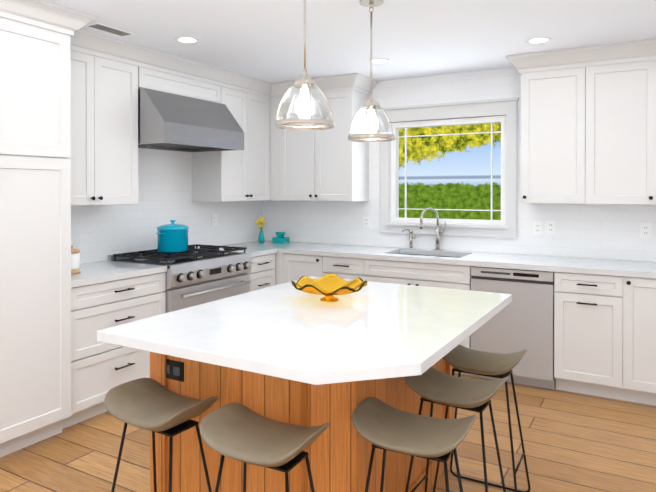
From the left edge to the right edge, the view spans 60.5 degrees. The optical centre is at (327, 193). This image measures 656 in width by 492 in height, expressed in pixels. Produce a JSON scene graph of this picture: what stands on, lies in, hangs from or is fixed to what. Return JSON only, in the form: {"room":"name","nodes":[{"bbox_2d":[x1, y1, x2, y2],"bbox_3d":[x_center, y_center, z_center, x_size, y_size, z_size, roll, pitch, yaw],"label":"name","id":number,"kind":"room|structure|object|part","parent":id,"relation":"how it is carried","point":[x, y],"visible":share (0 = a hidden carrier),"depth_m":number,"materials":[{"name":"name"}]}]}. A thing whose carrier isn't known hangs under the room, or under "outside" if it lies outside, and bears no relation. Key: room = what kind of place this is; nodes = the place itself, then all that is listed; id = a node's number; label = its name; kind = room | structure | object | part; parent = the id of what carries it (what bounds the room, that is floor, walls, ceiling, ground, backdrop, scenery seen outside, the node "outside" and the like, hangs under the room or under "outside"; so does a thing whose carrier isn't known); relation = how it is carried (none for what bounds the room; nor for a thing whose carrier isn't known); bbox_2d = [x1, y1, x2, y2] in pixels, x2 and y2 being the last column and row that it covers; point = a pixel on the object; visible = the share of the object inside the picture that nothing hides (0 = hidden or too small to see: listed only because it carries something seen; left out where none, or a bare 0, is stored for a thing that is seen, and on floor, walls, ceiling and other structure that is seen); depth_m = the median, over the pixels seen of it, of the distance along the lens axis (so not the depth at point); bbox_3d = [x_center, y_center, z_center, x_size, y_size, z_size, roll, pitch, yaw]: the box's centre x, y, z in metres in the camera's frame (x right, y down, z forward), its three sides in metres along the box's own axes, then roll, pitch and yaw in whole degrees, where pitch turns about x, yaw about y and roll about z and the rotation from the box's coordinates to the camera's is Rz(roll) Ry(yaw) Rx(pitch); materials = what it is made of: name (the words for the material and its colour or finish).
{"room":"kitchen","nodes":[
{"label":"kitchen","id":0,"kind":"room"},
{"bbox_2d":[71,148,262,263],"bbox_3d":[-2.365,0.189,3.345,0.150,2.500,6.700,0,0,30],"label":"wall","id":1,"kind":"structure","parent":0,"point":[100,232],"depth_m":4.79,"materials":[{"name":"white tile"}]},
{"bbox_2d":[76,28,99,205],"bbox_3d":[-1.842,-0.489,3.746,0.348,1.146,0.400,0,0,30],"label":"upper cabinet","id":2,"kind":"object","parent":1,"relation":"attached to","point":[86,194],"depth_m":3.78,"materials":[{"name":"white paint"}]},
{"bbox_2d":[96,36,139,204],"bbox_3d":[-1.648,-0.492,4.085,0.348,1.146,0.380,0,0,30],"label":"upper cabinet","id":3,"kind":"object","parent":1,"relation":"attached to","point":[117,64],"depth_m":3.99,"materials":[{"name":"white paint"}]},
{"bbox_2d":[140,48,223,103],"bbox_3d":[-1.324,-0.926,4.648,0.348,0.284,0.918,0,0,30],"label":"upper cabinet","id":4,"kind":"object","parent":1,"relation":"attached to","point":[158,72],"depth_m":4.50,"materials":[{"name":"white paint"}]},
{"bbox_2d":[138,88,243,151],"bbox_3d":[-1.210,-0.573,4.585,0.606,0.408,0.916,0,0,30],"label":"range hood","id":5,"kind":"object","parent":1,"relation":"attached to","point":[171,122],"visible":0.82,"depth_m":4.35,"materials":[{"name":"silver metal"}]},
{"bbox_2d":[211,214,216,225],"bbox_3d":[-1.091,0.255,5.405,0.009,0.115,0.075,0,0,30],"label":"electrical outlet plate","id":6,"kind":"object","parent":1,"relation":"attached to","point":[213,219],"visible":1,"depth_m":5.39,"materials":[{"name":"white plastic"}]},
{"bbox_2d":[192,72,247,201],"bbox_3d":[-1.002,-0.499,5.212,0.348,1.146,0.366,0,0,30],"label":"upper cabinet","id":7,"kind":"object","parent":1,"relation":"attached to","point":[217,176],"depth_m":5.10,"materials":[{"name":"white paint"}]},
{"bbox_2d":[248,76,271,200],"bbox_3d":[-0.821,-0.501,5.528,0.348,1.146,0.364,0,0,30],"label":"upper cabinet","id":8,"kind":"object","parent":1,"relation":"attached to","point":[259,93],"depth_m":5.45,"materials":[{"name":"white paint"}]},
{"bbox_2d":[0,373,655,491],"bbox_3d":[-0.044,1.497,2.023,5.500,0.100,6.700,0,0,30],"label":"floor","id":9,"kind":"structure","parent":0,"point":[575,442],"depth_m":3.12,"materials":[{"name":"brown wood"}]},
{"bbox_2d":[0,0,75,456],"bbox_3d":[-1.931,0.189,3.284,0.658,2.500,0.495,0,0,30],"label":"tall cabinet","id":10,"kind":"object","parent":9,"relation":"on","point":[68,112],"depth_m":3.15,"materials":[{"name":"white paint"}]},
{"bbox_2d":[76,272,165,422],"bbox_3d":[-1.627,0.999,3.850,0.628,0.874,0.777,0,0,30],"label":"base cabinet","id":11,"kind":"object","parent":9,"relation":"on","point":[101,367],"depth_m":3.61,"materials":[{"name":"white paint"}]},
{"bbox_2d":[76,260,166,287],"bbox_3d":[-1.621,0.540,3.843,0.643,0.041,0.777,0,0,30],"label":"countertop","id":12,"kind":"structure","parent":11,"relation":"on","point":[99,272],"depth_m":3.79,"materials":[{"name":"white stone"}]},
{"bbox_2d":[71,245,80,273],"bbox_3d":[-1.673,0.430,3.658,0.116,0.182,0.116,0,0,30],"label":"jar","id":13,"kind":"object","parent":12,"relation":"on","point":[75,261],"visible":0.48,"depth_m":3.63,"materials":[{"name":"white plastic"}]},
{"bbox_2d":[105,378,217,491],"bbox_3d":[-0.611,1.086,2.062,0.392,0.719,0.301,0,0,33],"label":"stool","id":14,"kind":"object","parent":9,"relation":"on","point":[152,405],"visible":1,"depth_m":2.04,"materials":[{"name":"beige leather"}]},
{"bbox_3d":[-0.611,0.777,2.061,0.384,0.102,0.272,0,0,33],"label":"seat","id":15,"kind":"part","parent":14,"relation":"part of","materials":[{"name":"beige leather"}]},
{"bbox_3d":[-0.611,1.139,2.063,0.392,0.612,0.301,0,0,33],"label":"frame","id":16,"kind":"part","parent":14,"relation":"part of","materials":[{"name":"black metal"}]},
{"bbox_2d":[108,244,251,312],"bbox_3d":[-1.151,0.949,4.561,0.726,0.964,0.926,0,0,30],"label":"range","id":17,"kind":"object","parent":9,"relation":"on","point":[202,274],"visible":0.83,"depth_m":4.35,"materials":[{"name":"silver metal"}]},
{"bbox_2d":[156,220,188,252],"bbox_3d":[-1.247,0.340,4.521,0.250,0.251,0.308,0,0,30],"label":"pot","id":18,"kind":"object","parent":17,"relation":"on","point":[172,237],"visible":1,"depth_m":4.42,"materials":[{"name":"teal ceramic"}]},
{"bbox_2d":[247,252,275,291],"bbox_3d":[-0.866,0.990,5.178,0.628,0.874,0.422,0,0,30],"label":"base cabinet","id":19,"kind":"object","parent":9,"relation":"on","point":[263,268],"depth_m":5.04,"materials":[{"name":"white paint"}]},
{"bbox_2d":[200,402,329,491],"bbox_3d":[-0.203,1.087,1.812,0.392,0.719,0.301,0,0,28],"label":"stool","id":20,"kind":"object","parent":9,"relation":"on","point":[245,435],"visible":1,"depth_m":1.78,"materials":[{"name":"beige leather"}]},
{"bbox_3d":[-0.203,1.141,1.812,0.393,0.612,0.301,0,0,28],"label":"frame","id":21,"kind":"part","parent":20,"relation":"part of","materials":[{"name":"black metal"}]},
{"bbox_2d":[150,348,454,491],"bbox_3d":[-0.028,1.003,2.692,0.892,0.879,1.314,0,0,30],"label":"kitchen island","id":22,"kind":"object","parent":9,"relation":"on","point":[339,458],"depth_m":2.15,"materials":[{"name":"brown wood"}]},
{"bbox_2d":[166,359,183,381],"bbox_3d":[-0.635,0.720,2.293,0.120,0.076,0.008,0,0,30],"label":"outlet plate","id":23,"kind":"object","parent":22,"relation":"attached to","point":[174,367],"depth_m":2.28,"materials":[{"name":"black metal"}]},
{"bbox_2d":[97,276,511,399],"bbox_3d":[0.033,0.544,2.532,1.220,0.040,1.570,0,0,30],"label":"island countertop","id":24,"kind":"structure","parent":22,"relation":"on","point":[365,342],"depth_m":2.16,"materials":[{"name":"white stone"}]},
{"bbox_2d":[292,273,366,301],"bbox_3d":[0.007,0.469,2.748,0.370,0.108,0.370,0,0,30],"label":"glass bowl","id":25,"kind":"object","parent":24,"relation":"on","point":[329,286],"visible":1,"depth_m":2.81,"materials":[{"name":"yellow glass"}]},
{"bbox_2d":[284,252,323,282],"bbox_3d":[-0.114,0.989,5.384,0.508,0.874,0.628,0,0,30],"label":"base cabinet","id":26,"kind":"object","parent":9,"relation":"on","point":[295,267],"depth_m":5.10,"materials":[{"name":"white paint"}]},
{"bbox_2d":[198,240,303,255],"bbox_3d":[-0.696,0.530,5.456,0.643,0.041,1.077,0,0,30],"label":"countertop","id":27,"kind":"structure","parent":26,"relation":"on","point":[256,248],"depth_m":5.39,"materials":[{"name":"white stone"}]},
{"bbox_2d":[254,217,265,242],"bbox_3d":[-0.695,0.373,5.787,0.092,0.267,0.117,0,0,30],"label":"flower vase","id":28,"kind":"object","parent":27,"relation":"on","point":[261,239],"visible":1,"depth_m":5.76,"materials":[{"name":"teal ceramic"}]},
{"bbox_2d":[272,232,288,242],"bbox_3d":[-0.488,0.453,5.786,0.144,0.108,0.110,0,0,30],"label":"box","id":29,"kind":"object","parent":27,"relation":"on","point":[280,238],"visible":1,"depth_m":5.75,"materials":[{"name":"teal ceramic"}]},
{"bbox_2d":[324,256,379,281],"bbox_3d":[0.284,0.990,5.155,0.410,0.874,0.628,0,0,30],"label":"base cabinet","id":30,"kind":"object","parent":9,"relation":"on","point":[369,270],"depth_m":4.84,"materials":[{"name":"white paint"}]},
{"bbox_2d":[276,244,403,259],"bbox_3d":[0.122,0.531,5.237,0.995,0.041,0.643,0,0,30],"label":"countertop","id":31,"kind":"structure","parent":30,"relation":"on","point":[354,252],"depth_m":5.07,"materials":[{"name":"white stone"}]},
{"bbox_2d":[402,228,415,248],"bbox_3d":[0.743,0.415,5.134,0.106,0.191,0.111,0,0,30],"label":"tap","id":32,"kind":"object","parent":31,"relation":"on","point":[411,237],"visible":0.94,"depth_m":5.15,"materials":[{"name":"silver metal"}]},
{"bbox_2d":[420,207,445,250],"bbox_3d":[0.932,0.318,4.980,0.188,0.388,0.200,0,0,30],"label":"faucet","id":33,"kind":"object","parent":31,"relation":"on","point":[438,232],"visible":1,"depth_m":5.01,"materials":[{"name":"silver metal"}]},
{"bbox_2d":[352,397,476,491],"bbox_3d":[0.286,1.087,1.871,0.393,0.719,0.301,0,0,26],"label":"stool","id":34,"kind":"object","parent":9,"relation":"on","point":[378,423],"visible":1,"depth_m":1.83,"materials":[{"name":"beige leather"}]},
{"bbox_3d":[0.286,1.140,1.872,0.392,0.612,0.301,0,0,26],"label":"frame","id":35,"kind":"part","parent":34,"relation":"part of","materials":[{"name":"black metal"}]},
{"bbox_3d":[0.286,0.778,1.869,0.384,0.102,0.272,0,0,26],"label":"seat","id":36,"kind":"part","parent":34,"relation":"part of","materials":[{"name":"beige leather"}]},
{"bbox_2d":[372,280,473,375],"bbox_3d":[0.855,1.110,4.829,0.902,0.640,0.628,0,0,30],"label":"base cabinet","id":37,"kind":"object","parent":9,"relation":"on","point":[467,342],"depth_m":4.36,"materials":[{"name":"white paint"}]},
{"bbox_2d":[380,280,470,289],"bbox_3d":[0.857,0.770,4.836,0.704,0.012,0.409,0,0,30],"label":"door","id":38,"kind":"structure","parent":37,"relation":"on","point":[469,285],"depth_m":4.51,"materials":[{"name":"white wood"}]},
{"bbox_2d":[399,253,460,257],"bbox_3d":[0.857,0.665,4.835,0.704,0.220,0.409,0,0,30],"label":"sink basin","id":39,"kind":"object","parent":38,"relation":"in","point":[423,254],"depth_m":4.99,"materials":[{"name":"grey metal"}]},
{"bbox_2d":[404,367,508,491],"bbox_3d":[0.516,1.084,2.272,0.392,0.719,0.301,0,0,32],"label":"stool","id":40,"kind":"object","parent":9,"relation":"on","point":[432,385],"visible":0.83,"depth_m":2.22,"materials":[{"name":"beige leather"}]},
{"bbox_3d":[0.516,0.776,2.270,0.384,0.102,0.272,0,0,32],"label":"seat","id":41,"kind":"part","parent":40,"relation":"part of","materials":[{"name":"beige leather"}]},
{"bbox_2d":[433,344,530,491],"bbox_3d":[0.726,1.082,2.648,0.393,0.719,0.301,0,0,29],"label":"stool","id":42,"kind":"object","parent":9,"relation":"on","point":[459,358],"visible":0.85,"depth_m":2.59,"materials":[{"name":"beige leather"}]},
{"bbox_3d":[0.726,0.773,2.647,0.384,0.102,0.272,0,0,29],"label":"seat","id":43,"kind":"part","parent":42,"relation":"part of","materials":[{"name":"beige leather"}]},
{"bbox_2d":[471,266,555,389],"bbox_3d":[1.507,0.999,4.443,0.594,0.866,0.613,0,0,30],"label":"dishwasher","id":44,"kind":"object","parent":9,"relation":"on","point":[523,320],"visible":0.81,"depth_m":4.14,"materials":[{"name":"silver metal"}]},
{"bbox_2d":[554,272,623,399],"bbox_3d":[1.964,0.997,4.192,0.437,0.874,0.628,0,0,30],"label":"base cabinet","id":45,"kind":"object","parent":9,"relation":"on","point":[589,310],"depth_m":3.93,"materials":[{"name":"white paint"}]},
{"bbox_2d":[456,252,655,279],"bbox_3d":[2.133,0.539,4.084,2.280,0.041,0.643,0,0,30],"label":"countertop","id":46,"kind":"structure","parent":45,"relation":"on","point":[646,270],"depth_m":4.15,"materials":[{"name":"white stone"}]},
{"bbox_2d":[624,276,655,405],"bbox_3d":[2.353,0.998,3.969,0.460,0.874,0.628,0,0,30],"label":"base cabinet","id":47,"kind":"object","parent":9,"relation":"on","point":[639,295],"depth_m":3.77,"materials":[{"name":"white paint"}]},
{"bbox_2d":[46,0,655,82],"bbox_3d":[-0.044,-1.103,2.006,5.500,0.100,6.700,0,0,30],"label":"ceiling","id":48,"kind":"structure","parent":0,"point":[261,39],"depth_m":3.67,"materials":[{"name":"white paint"}]},
{"bbox_2d":[84,22,134,36],"bbox_3d":[-1.411,-1.059,3.643,0.110,0.008,0.300,0,0,30],"label":"ceiling vent","id":49,"kind":"object","parent":48,"relation":"in","point":[108,29],"visible":0.96,"depth_m":3.62,"materials":[{"name":"white plastic"}]},
{"bbox_2d":[175,36,199,43],"bbox_3d":[-0.975,-1.062,3.900,0.176,0.003,0.176,0,0,30],"label":"recessed light","id":50,"kind":"object","parent":48,"relation":"in","point":[185,39],"visible":1,"depth_m":3.88,"materials":[{"name":"white plastic"}]},
{"bbox_2d":[275,0,334,129],"bbox_3d":[-0.100,-0.670,2.433,0.258,0.769,0.258,0,0,30],"label":"pendant light","id":51,"kind":"object","parent":48,"relation":"hanging from","point":[304,84],"visible":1,"depth_m":2.40,"materials":[{"name":"clear glass"}]},
{"bbox_3d":[-0.100,-0.386,2.435,0.242,0.165,0.242,0,0,30],"label":"lamp shade","id":52,"kind":"part","parent":51,"relation":"part of","materials":[{"name":"clear glass"}]},
{"bbox_3d":[-0.100,-0.380,2.435,0.062,0.112,0.062,0,0,30],"label":"bulb","id":53,"kind":"part","parent":51,"relation":"part of","materials":[{"name":"white glass"}]},
{"bbox_2d":[348,0,394,141],"bbox_3d":[0.235,-0.674,3.059,0.258,0.769,0.258,0,0,30],"label":"pendant light","id":54,"kind":"object","parent":48,"relation":"hanging from","point":[371,106],"visible":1,"depth_m":3.03,"materials":[{"name":"clear glass"}]},
{"bbox_3d":[0.235,-0.384,3.061,0.062,0.112,0.062,0,0,30],"label":"bulb","id":55,"kind":"part","parent":54,"relation":"part of","materials":[{"name":"white glass"}]},
{"bbox_3d":[0.235,-0.390,3.061,0.242,0.165,0.242,0,0,30],"label":"lamp shade","id":56,"kind":"part","parent":54,"relation":"part of","materials":[{"name":"clear glass"}]},
{"bbox_2d":[369,58,389,63],"bbox_3d":[0.414,-1.067,4.533,0.176,0.003,0.176,0,0,30],"label":"recessed light","id":57,"kind":"object","parent":48,"relation":"in","point":[379,60],"visible":0.85,"depth_m":4.52,"materials":[{"name":"white plastic"}]},
{"bbox_2d":[525,37,551,43],"bbox_3d":[1.462,-1.062,3.909,0.176,0.003,0.176,0,0,30],"label":"recessed light","id":58,"kind":"object","parent":48,"relation":"in","point":[537,40],"visible":1,"depth_m":3.91,"materials":[{"name":"white plastic"}]},
{"bbox_2d":[380,256,459,287],"bbox_3d":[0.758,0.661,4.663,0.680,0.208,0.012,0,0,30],"label":"base cabinet","id":59,"kind":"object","parent":0,"relation":"attached to","point":[434,273],"depth_m":4.52,"materials":[{"name":"white wood"}]},
{"bbox_2d":[263,67,655,261],"bbox_3d":[1.650,0.179,4.818,5.350,2.500,0.150,0,0,30],"label":"wall","id":60,"kind":"structure","parent":0,"point":[605,231],"depth_m":4.94,"materials":[{"name":"white tile"}]},
{"bbox_2d":[272,80,315,200],"bbox_3d":[-0.265,-0.502,5.622,0.518,1.147,0.348,0,0,30],"label":"upper cabinet","id":61,"kind":"object","parent":60,"relation":"attached to","point":[293,151],"depth_m":5.47,"materials":[{"name":"white paint"}]},
{"bbox_2d":[316,76,369,200],"bbox_3d":[0.135,-0.501,5.393,0.405,1.147,0.348,0,0,30],"label":"upper cabinet","id":62,"kind":"object","parent":60,"relation":"attached to","point":[342,165],"depth_m":5.23,"materials":[{"name":"white paint"}]},
{"bbox_3d":[0.348,-0.997,3.291,4.598,0.127,3.778,0,0,30],"label":"cabinet crown","id":63,"kind":"part","parent":62,"relation":"part of","materials":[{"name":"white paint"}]},
{"bbox_2d":[363,216,369,227],"bbox_3d":[0.374,0.275,5.458,0.075,0.115,0.009,0,0,30],"label":"electrical outlet plate","id":64,"kind":"object","parent":60,"relation":"attached to","point":[366,221],"visible":1,"depth_m":5.45,"materials":[{"name":"white plastic"}]},
{"bbox_2d":[392,256,399,259],"bbox_3d":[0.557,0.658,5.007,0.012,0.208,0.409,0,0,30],"label":"countertop","id":65,"kind":"structure","parent":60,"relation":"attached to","point":[393,257],"depth_m":4.62,"materials":[{"name":"white stone"}]},
{"bbox_2d":[400,252,455,263],"bbox_3d":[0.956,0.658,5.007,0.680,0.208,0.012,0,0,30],"label":"countertop","id":66,"kind":"structure","parent":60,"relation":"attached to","point":[403,255],"depth_m":4.55,"materials":[{"name":"white stone"}]},
{"bbox_2d":[379,97,518,237],"bbox_3d":[1.068,-0.216,5.100,1.291,1.186,0.155,0,0,30],"label":"window","id":67,"kind":"structure","parent":60,"relation":"in","point":[507,107],"depth_m":5.03,"materials":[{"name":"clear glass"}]},
{"bbox_3d":[1.087,-0.193,5.133,1.081,0.954,0.080,0,0,30],"label":"window frame sash","id":68,"kind":"part","parent":67,"relation":"part of","materials":[{"name":"white wood"}]},
{"bbox_3d":[1.087,-0.193,5.133,0.981,0.854,0.004,0,0,30],"label":"glass","id":69,"kind":"part","parent":67,"relation":"part of","materials":[{"name":"clear glass"}]},
{"bbox_2d":[460,264,470,287],"bbox_3d":[1.157,0.661,4.663,0.012,0.208,0.409,0,0,30],"label":"base cabinet","id":70,"kind":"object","parent":60,"relation":"attached to","point":[465,273],"depth_m":4.35,"materials":[{"name":"white wood"}]},
{"bbox_2d":[533,221,542,234],"bbox_3d":[1.744,0.290,4.672,0.075,0.115,0.009,0,0,30],"label":"electrical outlet plate","id":71,"kind":"object","parent":60,"relation":"attached to","point":[537,227],"visible":1,"depth_m":4.67,"materials":[{"name":"white plastic"}]},
{"bbox_2d":[546,220,555,234],"bbox_3d":[1.831,0.280,4.622,0.080,0.115,0.009,0,0,30],"label":"electrical outlet plate","id":72,"kind":"object","parent":60,"relation":"attached to","point":[550,226],"visible":1,"depth_m":4.62,"materials":[{"name":"white plastic"}]},
{"bbox_2d":[520,48,587,203],"bbox_3d":[1.797,-0.494,4.440,0.462,1.147,0.348,0,0,30],"label":"upper cabinet","id":73,"kind":"object","parent":60,"relation":"attached to","point":[554,85],"depth_m":4.28,"materials":[{"name":"white paint"}]},
{"bbox_2d":[588,40,655,204],"bbox_3d":[2.196,-0.493,4.211,0.459,1.147,0.348,0,0,30],"label":"upper cabinet","id":74,"kind":"object","parent":60,"relation":"attached to","point":[621,77],"depth_m":4.05,"materials":[{"name":"white paint"}]},
{"bbox_2d":[640,223,650,237],"bbox_3d":[2.421,0.283,4.284,0.075,0.115,0.009,0,0,30],"label":"electrical outlet plate","id":75,"kind":"object","parent":60,"relation":"attached to","point":[645,230],"visible":1,"depth_m":4.28,"materials":[{"name":"white plastic"}]},
{"label":"outside","id":76,"kind":"structure","parent":0,"visible":0},
{"bbox_2d":[399,123,500,219],"bbox_3d":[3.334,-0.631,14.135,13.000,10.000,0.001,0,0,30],"label":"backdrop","id":77,"kind":"structure","parent":76,"point":[447,196],"depth_m":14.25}
]}

